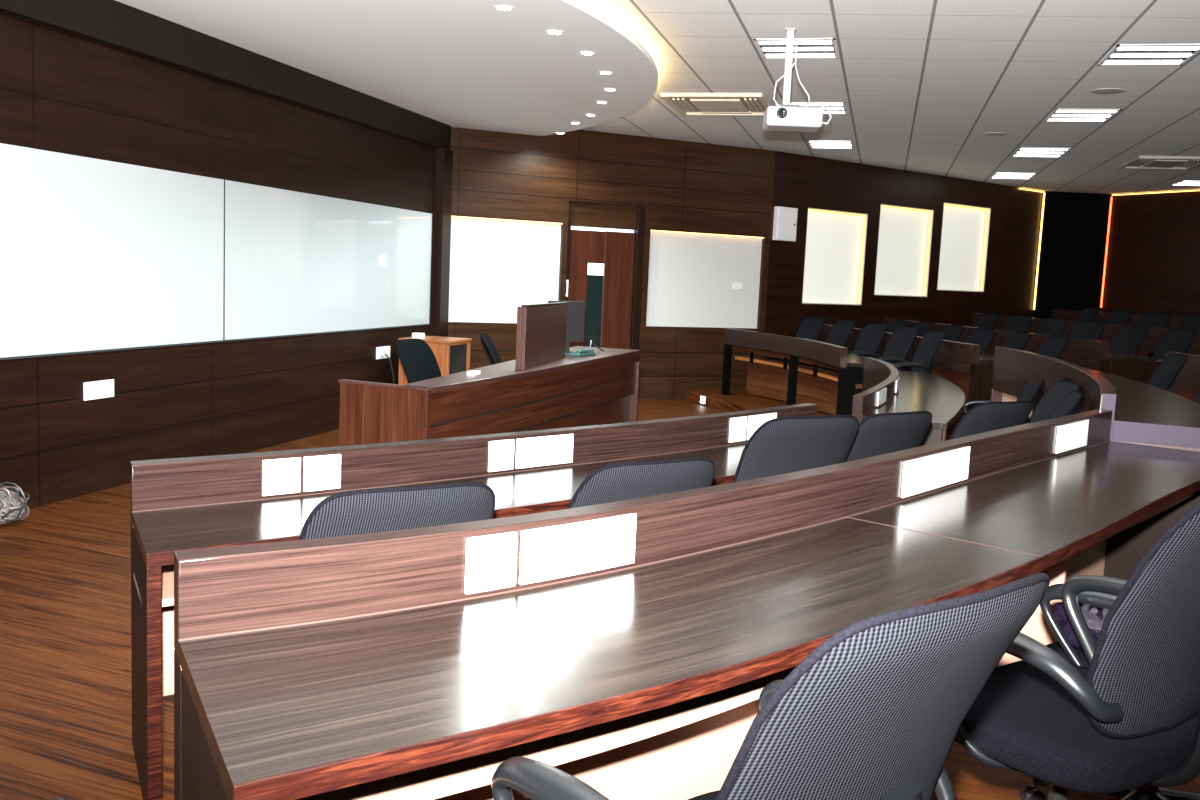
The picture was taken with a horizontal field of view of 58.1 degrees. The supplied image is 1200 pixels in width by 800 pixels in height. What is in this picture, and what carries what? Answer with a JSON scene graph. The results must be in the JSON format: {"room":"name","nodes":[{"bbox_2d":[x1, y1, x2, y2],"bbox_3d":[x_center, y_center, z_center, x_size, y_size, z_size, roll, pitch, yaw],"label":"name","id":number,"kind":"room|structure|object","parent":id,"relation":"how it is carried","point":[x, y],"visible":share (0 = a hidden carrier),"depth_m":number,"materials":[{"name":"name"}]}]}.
{"room":"lecture hall","nodes":[
{"label":"lecture hall","id":0,"kind":"room"},
{"bbox_2d":[0,12,435,509],"bbox_3d":[-3.574,-0.861,5.396,0.120,3.200,13.950,4,7,14],"label":"wall","id":1,"kind":"structure","parent":0,"point":[61,91],"depth_m":7.52,"materials":[{"name":"brown wood"}]},
{"bbox_2d":[83,379,113,400],"bbox_3d":[-3.190,-0.065,6.863,0.012,0.115,0.273,4,7,14],"label":"wall socket","id":2,"kind":"object","parent":1,"relation":"attached to","point":[92,390],"visible":1,"depth_m":6.86,"materials":[{"name":"white plastic"}]},
{"bbox_2d":[0,143,224,359],"bbox_3d":[-3.384,-0.809,5.867,0.020,1.205,4.556,4,7,14],"label":"whiteboard","id":3,"kind":"object","parent":1,"relation":"attached to","point":[97,255],"visible":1,"depth_m":6.81,"materials":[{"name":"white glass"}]},
{"bbox_2d":[0,0,450,148],"bbox_3d":[-3.430,-2.187,5.194,0.070,0.270,13.900,4,7,14],"label":"trim","id":4,"kind":"structure","parent":1,"relation":"attached to","point":[113,23],"depth_m":7.71,"materials":[{"name":"black wood"}]},
{"bbox_2d":[225,180,432,341],"bbox_3d":[-2.325,-1.228,9.898,0.020,1.205,3.820,4,7,14],"label":"whiteboard","id":5,"kind":"object","parent":1,"relation":"attached to","point":[297,263],"visible":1,"depth_m":9.39,"materials":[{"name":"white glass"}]},
{"bbox_2d":[376,346,394,383],"bbox_3d":[-2.128,-0.176,10.801,0.108,0.712,0.307,4,7,14],"label":"wall socket","id":6,"kind":"object","parent":1,"relation":"attached to","point":[381,352],"visible":0.93,"depth_m":10.74,"materials":[{"name":"white plastic"}]},
{"bbox_2d":[431,148,452,336],"bbox_3d":[-1.756,-1.341,11.940,0.100,2.810,0.240,4,7,14],"label":"trim","id":7,"kind":"structure","parent":1,"relation":"attached to","point":[442,205],"depth_m":11.83,"materials":[{"name":"brown wood"}]},
{"bbox_2d":[0,400,729,799],"bbox_3d":[4.188,0.885,7.721,13.986,0.120,22.000,4,7,14],"label":"floor","id":8,"kind":"structure","parent":0,"point":[66,672],"depth_m":4.17,"materials":[{"name":"laminate"}]},
{"bbox_2d":[0,482,29,523],"bbox_3d":[-3.322,0.571,5.993,0.278,0.237,0.312,-1,7,-27],"label":"heap","id":9,"kind":"object","parent":8,"relation":"on","point":[11,510],"visible":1,"depth_m":5.98,"materials":[{"name":"grey"}]},
{"bbox_2d":[299,482,494,539],"bbox_3d":[-0.620,0.665,2.833,0.598,1.013,0.647,-2,8,-32],"label":"office chair","id":10,"kind":"object","parent":8,"relation":"on","point":[363,511],"visible":0.07,"depth_m":2.51,"materials":[{"name":"black fabric"}]},
{"bbox_2d":[395,339,440,383],"bbox_3d":[-1.103,0.085,7.708,0.648,1.004,0.555,5,7,20],"label":"chair","id":11,"kind":"object","parent":8,"relation":"on","point":[418,361],"visible":0.34,"depth_m":7.74,"materials":[{"name":"black fabric"}]},
{"bbox_2d":[398,336,471,384],"bbox_3d":[-1.678,-0.220,10.965,0.540,0.815,0.620,4,7,14],"label":"base cabinet","id":12,"kind":"object","parent":8,"relation":"on","point":[452,354],"visible":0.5,"depth_m":10.77,"materials":[{"name":"orange wood"}]},
{"bbox_2d":[412,333,424,338],"bbox_3d":[-1.810,-0.641,10.769,0.100,0.054,0.100,4,7,14],"label":"box","id":13,"kind":"object","parent":12,"relation":"on","point":[414,335],"visible":1,"depth_m":10.72,"materials":[{"name":"white plastic"}]},
{"bbox_2d":[130,403,817,799],"bbox_3d":[-0.004,0.585,4.290,3.728,0.895,0.650,-4,9,-44],"label":"curved desk","id":14,"kind":"object","parent":8,"relation":"on","point":[201,502],"visible":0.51,"depth_m":3.57,"materials":[{"name":"laminate"}]},
{"bbox_2d":[338,346,639,445],"bbox_3d":[-0.543,0.181,7.555,0.608,0.900,3.873,5,7,18],"label":"desk","id":15,"kind":"object","parent":8,"relation":"on","point":[601,388],"visible":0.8,"depth_m":6.46,"materials":[{"name":"brown wood"}]},
{"bbox_2d":[467,370,480,375],"bbox_3d":[-0.748,-0.160,6.394,0.050,0.024,0.100,4,7,14],"label":"box","id":16,"kind":"object","parent":15,"relation":"on","point":[473,372],"visible":1,"depth_m":6.35,"materials":[{"name":"white plastic"}]},
{"bbox_2d":[515,302,567,369],"bbox_3d":[-0.388,-0.457,7.419,0.064,0.412,1.188,4,7,11],"label":"screen","id":17,"kind":"object","parent":15,"relation":"on","point":[541,328],"visible":1,"depth_m":7.21,"materials":[{"name":"brown wood"}]},
{"bbox_2d":[548,301,584,353],"bbox_3d":[-0.266,-0.569,8.448,0.204,0.410,0.360,4,7,14],"label":"monitor","id":18,"kind":"object","parent":15,"relation":"on","point":[574,329],"visible":0.59,"depth_m":8.50,"materials":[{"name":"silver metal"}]},
{"bbox_2d":[568,340,603,356],"bbox_3d":[-0.055,-0.411,8.489,0.134,0.105,0.705,5,7,21],"label":"microphone","id":19,"kind":"object","parent":15,"relation":"on","point":[586,352],"visible":1,"depth_m":8.26,"materials":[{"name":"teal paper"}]},
{"bbox_2d":[480,334,501,364],"bbox_3d":[-0.666,-0.024,8.816,0.648,1.004,0.555,2,7,0],"label":"chair","id":20,"kind":"object","parent":8,"relation":"on","point":[493,354],"visible":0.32,"depth_m":8.81,"materials":[{"name":"black fabric"}]},
{"bbox_2d":[568,457,715,508],"bbox_3d":[-0.022,0.633,3.338,0.598,1.013,0.647,-2,8,-33],"label":"office chair","id":21,"kind":"object","parent":8,"relation":"on","point":[615,482],"visible":0.1,"depth_m":3.00,"materials":[{"name":"black fabric"}]},
{"bbox_2d":[733,415,858,482],"bbox_3d":[0.609,0.538,4.251,0.618,1.048,0.670,-1,7,-28],"label":"office chair","id":22,"kind":"object","parent":8,"relation":"on","point":[781,445],"visible":0.18,"depth_m":3.94,"materials":[{"name":"black fabric"}]},
{"bbox_2d":[845,411,931,461],"bbox_3d":[1.056,0.515,4.768,0.598,1.013,0.647,-2,8,-35],"label":"office chair","id":23,"kind":"object","parent":8,"relation":"on","point":[882,433],"visible":0.12,"depth_m":4.46,"materials":[{"name":"black fabric"}]},
{"bbox_2d":[852,357,965,446],"bbox_3d":[2.325,0.249,8.148,0.770,0.880,3.958,4,7,14],"label":"curved desk","id":24,"kind":"object","parent":8,"relation":"on","point":[885,389],"visible":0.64,"depth_m":7.39,"materials":[{"name":"laminate"}]},
{"bbox_2d":[949,401,1032,439],"bbox_3d":[1.737,0.472,5.404,0.598,1.013,0.647,-1,8,-31],"label":"office chair","id":25,"kind":"object","parent":8,"relation":"on","point":[988,416],"visible":0.16,"depth_m":5.07,"materials":[{"name":"black fabric"}]},
{"bbox_2d":[964,379,1043,423],"bbox_3d":[2.941,0.233,7.976,0.641,1.003,0.592,4,7,11],"label":"office chair","id":26,"kind":"object","parent":8,"relation":"on","point":[1028,392],"visible":0.16,"depth_m":8.02,"materials":[{"name":"black fabric"}]},
{"bbox_2d":[1029,380,1079,422],"bbox_3d":[2.518,0.373,6.599,0.641,1.003,0.592,3,7,6],"label":"office chair","id":27,"kind":"object","parent":8,"relation":"on","point":[1054,395],"visible":0.11,"depth_m":6.64,"materials":[{"name":"black fabric"}]},
{"bbox_2d":[1049,391,1082,418],"bbox_3d":[2.269,0.435,5.968,0.641,1.003,0.592,5,7,17],"label":"office chair","id":28,"kind":"object","parent":8,"relation":"on","point":[1071,401],"visible":0.08,"depth_m":5.92,"materials":[{"name":"black fabric"}]},
{"bbox_2d":[116,0,657,135],"bbox_3d":[-1.261,-2.529,7.563,3.045,0.066,9.692,4,7,14],"label":"ceiling","id":29,"kind":"structure","parent":0,"point":[469,64],"depth_m":7.79,"materials":[{"name":"white paint"}]},
{"bbox_2d":[495,5,513,10],"bbox_3d":[-0.570,-2.330,6.423,0.112,0.008,0.112,4,7,14],"label":"recessed light","id":30,"kind":"object","parent":29,"relation":"in","point":[499,7],"visible":1,"depth_m":6.41,"materials":[{"name":"white plastic"}]},
{"bbox_2d":[546,30,563,34],"bbox_3d":[-0.293,-2.385,7.009,0.112,0.008,0.112,4,7,14],"label":"recessed light","id":31,"kind":"object","parent":29,"relation":"in","point":[554,32],"visible":1,"depth_m":7.00,"materials":[{"name":"white plastic"}]},
{"bbox_2d":[448,127,774,399],"bbox_3d":[0.186,-1.587,13.109,4.376,3.200,0.120,-1,7,-26],"label":"wall","id":32,"kind":"structure","parent":0,"point":[682,186],"depth_m":13.11,"materials":[{"name":"brown wood"}]},
{"bbox_2d":[448,216,562,322],"bbox_3d":[-1.094,-1.484,12.475,1.370,1.190,0.063,-1,7,-26],"label":"whiteboard","id":33,"kind":"object","parent":32,"relation":"attached to","point":[498,266],"visible":0.91,"depth_m":12.46,"materials":[{"name":"grey plastic"}]},
{"bbox_2d":[565,201,645,349],"bbox_3d":[0.022,-1.172,13.080,1.028,2.370,0.170,-1,7,-26],"label":"door","id":34,"kind":"structure","parent":32,"relation":"in","point":[604,266],"depth_m":13.07,"materials":[{"name":"brown wood"}]},
{"bbox_2d":[646,230,763,327],"bbox_3d":[1.326,-1.510,13.661,1.674,1.180,0.063,-1,7,-26],"label":"whiteboard","id":35,"kind":"object","parent":32,"relation":"attached to","point":[695,279],"visible":1,"depth_m":13.66,"materials":[{"name":"grey plastic"}]},
{"bbox_2d":[578,0,1199,193],"bbox_3d":[4.332,-2.400,7.341,13.986,0.100,22.000,4,7,14],"label":"ceiling","id":36,"kind":"structure","parent":0,"point":[920,83],"depth_m":8.72,"materials":[{"name":"tile"}]},
{"bbox_2d":[660,93,770,115],"bbox_3d":[1.147,-2.816,10.317,0.940,0.035,1.160,4,7,14],"label":"ac unit","id":37,"kind":"object","parent":36,"relation":"attached to","point":[686,104],"visible":0.86,"depth_m":10.18,"materials":[{"name":"beige plastic"}]},
{"bbox_2d":[690,98,748,111],"bbox_3d":[1.147,-2.818,10.317,0.470,0.032,0.660,4,7,14],"label":"grille","id":38,"kind":"object","parent":37,"relation":"attached to","point":[704,105],"depth_m":10.25,"materials":[{"name":"beige plastic"}]},
{"bbox_2d":[753,38,838,58],"bbox_3d":[1.422,-2.524,7.771,0.560,0.008,0.660,4,7,14],"label":"recessed light","id":39,"kind":"object","parent":36,"relation":"in","point":[807,48],"visible":1,"depth_m":7.74,"materials":[{"name":"white plastic"}]},
{"bbox_2d":[763,28,831,131],"bbox_3d":[1.341,-2.144,7.229,0.438,0.645,0.314,3,7,2],"label":"projector","id":40,"kind":"object","parent":36,"relation":"hanging from","point":[786,116],"visible":1,"depth_m":7.17,"materials":[{"name":"grey plastic"}]},
{"bbox_2d":[790,102,847,113],"bbox_3d":[2.088,-2.792,10.342,0.540,0.008,0.680,4,7,14],"label":"recessed light","id":41,"kind":"object","parent":36,"relation":"in","point":[834,107],"visible":0.44,"depth_m":10.18,"materials":[{"name":"white plastic"}]},
{"bbox_2d":[806,140,853,148],"bbox_3d":[2.769,-3.064,12.957,0.530,0.008,0.750,4,7,14],"label":"recessed light","id":42,"kind":"object","parent":36,"relation":"in","point":[820,144],"visible":1,"depth_m":12.92,"materials":[{"name":"white plastic"}]},
{"bbox_2d":[982,132,1007,135],"bbox_3d":[4.213,-2.834,11.525,0.260,0.009,0.260,4,7,14],"label":"ceiling speaker","id":43,"kind":"object","parent":36,"relation":"attached to","point":[989,133],"visible":1,"depth_m":11.49,"materials":[{"name":"grey"}]},
{"bbox_2d":[985,133,1004,135],"bbox_3d":[4.213,-2.831,11.526,0.210,0.002,0.210,4,7,14],"label":"grille","id":44,"kind":"object","parent":43,"relation":"attached to","point":[986,134],"depth_m":11.50,"materials":[{"name":"grey metal"}]},
{"bbox_2d":[989,172,1037,178],"bbox_3d":[5.931,-3.220,15.513,0.560,0.008,0.900,4,7,14],"label":"recessed light","id":45,"kind":"object","parent":36,"relation":"in","point":[997,175],"visible":1,"depth_m":15.47,"materials":[{"name":"white plastic"}]},
{"bbox_2d":[1010,147,1071,157],"bbox_3d":[5.237,-2.943,12.851,0.570,0.008,0.930,4,7,14],"label":"recessed light","id":46,"kind":"object","parent":36,"relation":"in","point":[1043,152],"visible":1,"depth_m":12.81,"materials":[{"name":"white plastic"}]},
{"bbox_2d":[1043,109,1121,121],"bbox_3d":[4.498,-2.657,10.097,0.560,0.008,0.760,4,7,14],"label":"recessed light","id":47,"kind":"object","parent":36,"relation":"in","point":[1058,115],"visible":1,"depth_m":10.06,"materials":[{"name":"white plastic"}]},
{"bbox_2d":[1090,88,1124,93],"bbox_3d":[4.160,-2.527,8.849,0.260,0.009,0.260,4,7,14],"label":"ceiling speaker","id":48,"kind":"object","parent":36,"relation":"attached to","point":[1104,90],"visible":1,"depth_m":8.82,"materials":[{"name":"grey metal"}]},
{"bbox_2d":[1094,90,1121,93],"bbox_3d":[4.160,-2.524,8.849,0.210,0.002,0.210,4,7,14],"label":"grille","id":49,"kind":"object","parent":48,"relation":"attached to","point":[1095,91],"depth_m":8.85,"materials":[{"name":"grey metal"}]},
{"bbox_2d":[1097,44,1199,65],"bbox_3d":[3.809,-2.385,7.475,0.560,0.008,0.690,4,7,14],"label":"recessed light","id":50,"kind":"object","parent":36,"relation":"in","point":[1121,54],"visible":1,"depth_m":7.45,"materials":[{"name":"white plastic"}]},
{"bbox_2d":[1119,156,1199,169],"bbox_3d":[6.898,-2.895,13.188,0.830,0.035,1.150,4,7,14],"label":"ac unit","id":51,"kind":"object","parent":36,"relation":"attached to","point":[1139,162],"visible":1,"depth_m":13.13,"materials":[{"name":"grey plastic"}]},
{"bbox_2d":[1143,159,1187,166],"bbox_3d":[6.897,-2.896,13.188,0.360,0.032,0.650,4,7,14],"label":"grille","id":52,"kind":"object","parent":51,"relation":"attached to","point":[1153,163],"depth_m":13.14,"materials":[{"name":"grey plastic"}]},
{"bbox_2d":[1169,180,1199,185],"bbox_3d":[8.536,-3.096,15.439,0.550,0.008,0.750,4,7,14],"label":"recessed light","id":53,"kind":"object","parent":36,"relation":"in","point":[1183,182],"visible":1,"depth_m":15.48,"materials":[{"name":"white plastic"}]},
{"bbox_2d":[763,151,1043,358],"bbox_3d":[4.638,-1.720,15.959,6.273,3.200,0.120,-2,8,-37],"label":"wall","id":54,"kind":"structure","parent":0,"point":[802,182],"depth_m":15.47,"materials":[{"name":"brown wood"}]},
{"bbox_2d":[772,206,797,241],"bbox_3d":[2.412,-2.287,14.043,0.372,0.430,0.083,-2,8,-37],"label":"electrical box","id":55,"kind":"object","parent":54,"relation":"attached to","point":[785,218],"visible":1,"depth_m":13.99,"materials":[{"name":"white plastic"}]},
{"bbox_2d":[802,208,867,304],"bbox_3d":[3.186,-1.949,14.810,1.229,1.268,0.115,-2,8,-37],"label":"window","id":56,"kind":"structure","parent":54,"relation":"in","point":[835,247],"depth_m":14.89,"materials":[{"name":"white glass"}]},
{"bbox_2d":[874,204,933,296],"bbox_3d":[4.377,-2.154,15.691,1.229,1.280,0.115,-2,8,-37],"label":"window","id":57,"kind":"structure","parent":54,"relation":"in","point":[905,233],"depth_m":15.78,"materials":[{"name":"white glass"}]},
{"bbox_2d":[937,202,990,291],"bbox_3d":[5.535,-2.323,16.551,1.213,1.300,0.115,-2,8,-37],"label":"window","id":58,"kind":"structure","parent":54,"relation":"in","point":[965,228],"depth_m":16.64,"materials":[{"name":"white glass"}]},
{"bbox_2d":[1033,193,1044,309],"bbox_3d":[7.198,-2.433,17.702,0.018,1.900,0.020,-2,8,-37],"label":"led strip","id":59,"kind":"object","parent":54,"relation":"attached to","point":[1043,193],"visible":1,"depth_m":17.70,"materials":[{"name":"yellow"}]},
{"bbox_2d":[685,390,1199,799],"bbox_3d":[5.332,0.849,7.416,11.428,0.119,21.799,4,7,14],"label":"floor","id":60,"kind":"structure","parent":0,"point":[971,779],"depth_m":3.17,"materials":[{"name":"laminate"}]},
{"bbox_2d":[174,409,1199,799],"bbox_3d":[0.976,0.641,3.154,0.776,0.890,4.569,9,9,44],"label":"curved desk","id":61,"kind":"object","parent":60,"relation":"on","point":[629,649],"visible":0.9,"depth_m":2.09,"materials":[{"name":"laminate"}]},
{"bbox_2d":[491,573,1049,799],"bbox_3d":[0.206,0.707,1.562,0.621,1.053,0.673,-3,8,-38],"label":"office chair","id":62,"kind":"object","parent":60,"relation":"on","point":[878,709],"visible":1,"depth_m":1.26,"materials":[{"name":"black fabric"}]},
{"bbox_2d":[767,317,825,361],"bbox_3d":[2.389,-0.525,13.279,0.641,1.003,0.592,0,7,-24],"label":"office chair","id":63,"kind":"object","parent":60,"relation":"on","point":[810,328],"visible":0.23,"depth_m":13.34,"materials":[{"name":"black fabric"}]},
{"bbox_2d":[721,328,896,414],"bbox_3d":[2.246,-0.276,11.884,0.736,0.820,3.405,1,7,-14],"label":"curved desk","id":64,"kind":"object","parent":60,"relation":"on","point":[791,382],"visible":0.83,"depth_m":11.99,"materials":[{"name":"laminate"}]},
{"bbox_2d":[735,356,861,388],"bbox_3d":[2.250,-0.326,11.875,0.415,0.040,3.343,1,7,-14],"label":"shelf","id":65,"kind":"object","parent":64,"relation":"attached to","point":[793,369],"depth_m":11.83,"materials":[{"name":"orange wood"}]},
{"bbox_2d":[798,319,855,368],"bbox_3d":[2.617,-0.448,12.700,0.641,1.003,0.592,1,7,-16],"label":"office chair","id":66,"kind":"object","parent":60,"relation":"on","point":[840,332],"visible":0.23,"depth_m":12.73,"materials":[{"name":"black fabric"}]},
{"bbox_2d":[823,323,887,372],"bbox_3d":[2.812,-0.361,12.023,0.641,1.003,0.592,0,7,-18],"label":"office chair","id":67,"kind":"object","parent":60,"relation":"on","point":[869,339],"visible":0.34,"depth_m":12.06,"materials":[{"name":"black fabric"}]},
{"bbox_2d":[854,326,918,370],"bbox_3d":[2.947,-0.275,11.327,0.641,1.003,0.592,1,7,-15],"label":"office chair","id":68,"kind":"object","parent":60,"relation":"on","point":[901,340],"visible":0.28,"depth_m":11.38,"materials":[{"name":"black fabric"}]},
{"bbox_2d":[886,319,906,332],"bbox_3d":[3.517,-0.533,13.780,0.641,1.003,0.592,1,7,-13],"label":"office chair","id":69,"kind":"object","parent":60,"relation":"on","point":[893,324],"visible":0.1,"depth_m":13.85,"materials":[{"name":"black fabric"}]},
{"bbox_2d":[817,325,993,430],"bbox_3d":[3.333,-0.305,12.153,0.610,0.910,4.154,1,7,-12],"label":"curved desk","id":70,"kind":"object","parent":60,"relation":"on","point":[961,364],"visible":0.3,"depth_m":10.39,"materials":[{"name":"laminate"}]},
{"bbox_2d":[879,330,945,374],"bbox_3d":[3.004,-0.190,10.616,0.641,1.003,0.592,2,7,-5],"label":"office chair","id":71,"kind":"object","parent":60,"relation":"on","point":[923,356],"visible":0.46,"depth_m":10.62,"materials":[{"name":"black fabric"}]},
{"bbox_2d":[913,322,932,336],"bbox_3d":[3.669,-0.459,13.194,0.641,1.003,0.592,1,7,-11],"label":"office chair","id":72,"kind":"object","parent":60,"relation":"on","point":[924,328],"visible":0.1,"depth_m":13.18,"materials":[{"name":"black fabric"}]},
{"bbox_2d":[943,325,963,341],"bbox_3d":[3.821,-0.376,12.539,0.641,1.003,0.592,2,7,-7],"label":"office chair","id":73,"kind":"object","parent":60,"relation":"on","point":[953,332],"visible":0.11,"depth_m":12.53,"materials":[{"name":"black fabric"}]},
{"bbox_2d":[964,328,995,354],"bbox_3d":[3.951,-0.296,11.896,0.641,1.003,0.592,1,7,-15],"label":"office chair","id":74,"kind":"object","parent":60,"relation":"on","point":[983,337],"visible":0.12,"depth_m":11.91,"materials":[{"name":"black fabric"}]},
{"bbox_2d":[1002,332,1029,349],"bbox_3d":[4.070,-0.216,11.250,0.641,1.003,0.592,2,7,-4],"label":"office chair","id":75,"kind":"object","parent":60,"relation":"on","point":[1015,340],"visible":0.09,"depth_m":11.25,"materials":[{"name":"black fabric"}]},
{"bbox_2d":[1035,335,1068,358],"bbox_3d":[4.182,-0.137,10.605,0.641,1.003,0.592,2,7,-4],"label":"office chair","id":76,"kind":"object","parent":60,"relation":"on","point":[1053,346],"visible":0.11,"depth_m":10.60,"materials":[{"name":"black fabric"}]},
{"bbox_2d":[955,503,1199,799],"bbox_3d":[1.010,0.646,2.267,0.639,1.083,0.692,-2,8,-34],"label":"office chair","id":77,"kind":"object","parent":60,"relation":"on","point":[1130,719],"visible":0.86,"depth_m":2.05,"materials":[{"name":"black fabric"}]},
{"bbox_2d":[991,346,1199,451],"bbox_3d":[3.135,0.264,6.938,0.822,0.960,4.332,4,7,14],"label":"curved desk","id":78,"kind":"object","parent":60,"relation":"on","point":[1136,401],"visible":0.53,"depth_m":6.57,"materials":[{"name":"laminate"}]},
{"bbox_2d":[1101,393,1199,447],"bbox_3d":[2.559,0.099,4.862,0.558,0.212,0.010,5,7,24],"label":"board","id":79,"kind":"object","parent":78,"relation":"attached to","point":[1170,435],"visible":0.79,"depth_m":4.89,"materials":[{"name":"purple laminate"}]},
{"bbox_2d":[1020,583,1199,799],"bbox_3d":[1.448,0.652,2.728,0.592,1.003,0.641,-3,8,-38],"label":"office chair","id":80,"kind":"object","parent":60,"relation":"on","point":[1063,647],"visible":0.22,"depth_m":2.71,"materials":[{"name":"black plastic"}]},
{"bbox_2d":[1050,602,1108,649],"bbox_3d":[1.319,0.567,2.781,0.291,0.137,0.301,4,7,14],"label":"plastic wrap","id":81,"kind":"object","parent":80,"relation":"on","point":[1094,616],"visible":0.13,"depth_m":2.73,"materials":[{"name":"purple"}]},
{"bbox_2d":[1147,353,1187,391],"bbox_3d":[4.003,0.139,8.149,0.641,1.003,0.592,4,7,12],"label":"office chair","id":82,"kind":"object","parent":60,"relation":"on","point":[1168,369],"visible":0.22,"depth_m":8.10,"materials":[{"name":"black fabric"}]},
{"bbox_2d":[1165,351,1199,401],"bbox_3d":[4.637,0.267,7.351,0.707,0.990,2.956,4,7,10],"label":"curved desk","id":83,"kind":"object","parent":60,"relation":"on","point":[1186,384],"visible":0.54,"depth_m":8.39,"materials":[{"name":"laminate"}]},
{"bbox_2d":[1033,191,1111,317],"bbox_3d":[7.727,-1.804,17.862,1.109,3.200,0.120,3,7,0],"label":"wall","id":84,"kind":"structure","parent":0,"point":[1109,196],"depth_m":17.73,"materials":[{"name":"black"}]},
{"bbox_2d":[1035,191,1106,318],"bbox_3d":[7.691,-1.789,17.764,0.979,3.190,0.040,3,7,0],"label":"doorway","id":85,"kind":"structure","parent":84,"relation":"attached to","point":[1073,223],"depth_m":17.67,"materials":[{"name":"black"}]},
{"bbox_2d":[1101,189,1199,317],"bbox_3d":[10.239,-1.231,13.864,0.120,3.200,8.856,-1,7,-26],"label":"wall","id":86,"kind":"structure","parent":0,"point":[1153,260],"depth_m":16.92,"materials":[{"name":"brown wood"}]},
{"bbox_2d":[1100,197,1112,307],"bbox_3d":[8.296,-2.414,17.696,0.020,1.800,0.018,-1,7,-26],"label":"led strip","id":87,"kind":"object","parent":86,"relation":"attached to","point":[1111,197],"visible":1,"depth_m":17.69,"materials":[{"name":"orange"}]},
{"bbox_2d":[1112,190,1199,195],"bbox_3d":[9.064,-3.128,16.074,0.020,0.012,3.370,-1,7,-26],"label":"led strip","id":88,"kind":"object","parent":86,"relation":"attached to","point":[1188,190],"visible":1,"depth_m":16.83,"materials":[{"name":"yellow"}]},
{"bbox_3d":[8.025,0.252,13.089,9.104,0.239,9.399,4,7,14],"label":"floor","id":89,"kind":"structure","parent":0,"visible":0},
{"bbox_2d":[973,313,998,328],"bbox_3d":[4.896,-0.661,14.367,0.641,1.003,0.592,1,7,-11],"label":"office chair","id":90,"kind":"object","parent":89,"relation":"on","point":[986,320],"visible":0.11,"depth_m":14.40,"materials":[{"name":"black fabric"}]},
{"bbox_2d":[1002,315,1032,331],"bbox_3d":[5.055,-0.573,13.661,0.641,1.003,0.592,1,7,-17],"label":"office chair","id":91,"kind":"object","parent":89,"relation":"on","point":[1017,323],"visible":0.16,"depth_m":13.71,"materials":[{"name":"black fabric"}]},
{"bbox_2d":[884,318,1154,383],"bbox_3d":[4.664,-0.410,12.738,0.614,0.860,4.769,1,7,-11],"label":"curved desk","id":92,"kind":"object","parent":89,"relation":"on","point":[1096,355],"visible":0.26,"depth_m":10.58,"materials":[{"name":"laminate"}]},
{"bbox_2d":[1115,374,1142,376],"bbox_3d":[4.671,-0.520,12.726,0.389,0.022,4.757,1,7,-11],"label":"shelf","id":93,"kind":"object","parent":92,"relation":"attached to","point":[1121,375],"depth_m":10.41,"materials":[{"name":"brown wood"}]},
{"bbox_2d":[1034,318,1066,335],"bbox_3d":[5.188,-0.486,12.967,0.641,1.003,0.592,1,7,-15],"label":"office chair","id":94,"kind":"object","parent":89,"relation":"on","point":[1048,326],"visible":0.18,"depth_m":13.01,"materials":[{"name":"black fabric"}]},
{"bbox_2d":[1068,321,1103,339],"bbox_3d":[5.315,-0.403,12.296,0.641,1.003,0.592,1,7,-17],"label":"office chair","id":95,"kind":"object","parent":89,"relation":"on","point":[1091,330],"visible":0.16,"depth_m":12.34,"materials":[{"name":"black fabric"}]},
{"bbox_2d":[1110,324,1148,354],"bbox_3d":[5.452,-0.316,11.591,0.641,1.003,0.592,1,7,-11],"label":"office chair","id":96,"kind":"object","parent":89,"relation":"on","point":[1128,339],"visible":0.24,"depth_m":11.61,"materials":[{"name":"black fabric"}]},
{"bbox_2d":[1135,328,1195,371],"bbox_3d":[5.555,-0.228,10.870,0.641,1.003,0.592,2,7,-7],"label":"office chair","id":97,"kind":"object","parent":89,"relation":"on","point":[1174,339],"visible":0.29,"depth_m":10.91,"materials":[{"name":"black fabric"}]},
{"bbox_3d":[8.690,0.200,13.263,7.811,0.359,8.678,4,7,14],"label":"floor","id":98,"kind":"structure","parent":0,"visible":0},
{"bbox_2d":[972,313,1199,357],"bbox_3d":[6.120,-0.529,13.326,0.592,0.850,5.353,1,7,-9],"label":"curved desk","id":99,"kind":"object","parent":98,"relation":"on","point":[1147,348],"visible":0.22,"depth_m":12.50,"materials":[{"name":"laminate"}]},
{"bbox_2d":[1075,308,1098,321],"bbox_3d":[6.419,-0.767,14.819,0.641,1.003,0.592,2,7,-3],"label":"office chair","id":100,"kind":"object","parent":98,"relation":"on","point":[1087,314],"visible":0.17,"depth_m":14.83,"materials":[{"name":"black fabric"}]},
{"bbox_2d":[1051,309,1186,328],"bbox_3d":[7.658,-0.580,13.911,0.593,0.950,5.860,2,7,-8],"label":"curved desk","id":101,"kind":"object","parent":98,"relation":"on","point":[1069,315],"visible":0.06,"depth_m":15.39,"materials":[{"name":"laminate"}]},
{"bbox_2d":[1105,310,1132,324],"bbox_3d":[6.525,-0.681,14.111,0.641,1.003,0.592,2,7,-5],"label":"office chair","id":102,"kind":"object","parent":98,"relation":"on","point":[1119,317],"visible":0.16,"depth_m":14.12,"materials":[{"name":"black fabric"}]},
{"bbox_2d":[1137,312,1171,328],"bbox_3d":[6.660,-0.593,13.401,0.641,1.003,0.592,0,7,-17],"label":"office chair","id":103,"kind":"object","parent":98,"relation":"on","point":[1150,319],"visible":0.15,"depth_m":13.44,"materials":[{"name":"black fabric"}]},
{"bbox_2d":[1181,315,1199,331],"bbox_3d":[6.798,-0.500,12.653,0.641,1.003,0.592,1,7,-15],"label":"office chair","id":104,"kind":"object","parent":98,"relation":"on","point":[1192,322],"visible":0.12,"depth_m":12.80,"materials":[{"name":"black fabric"}]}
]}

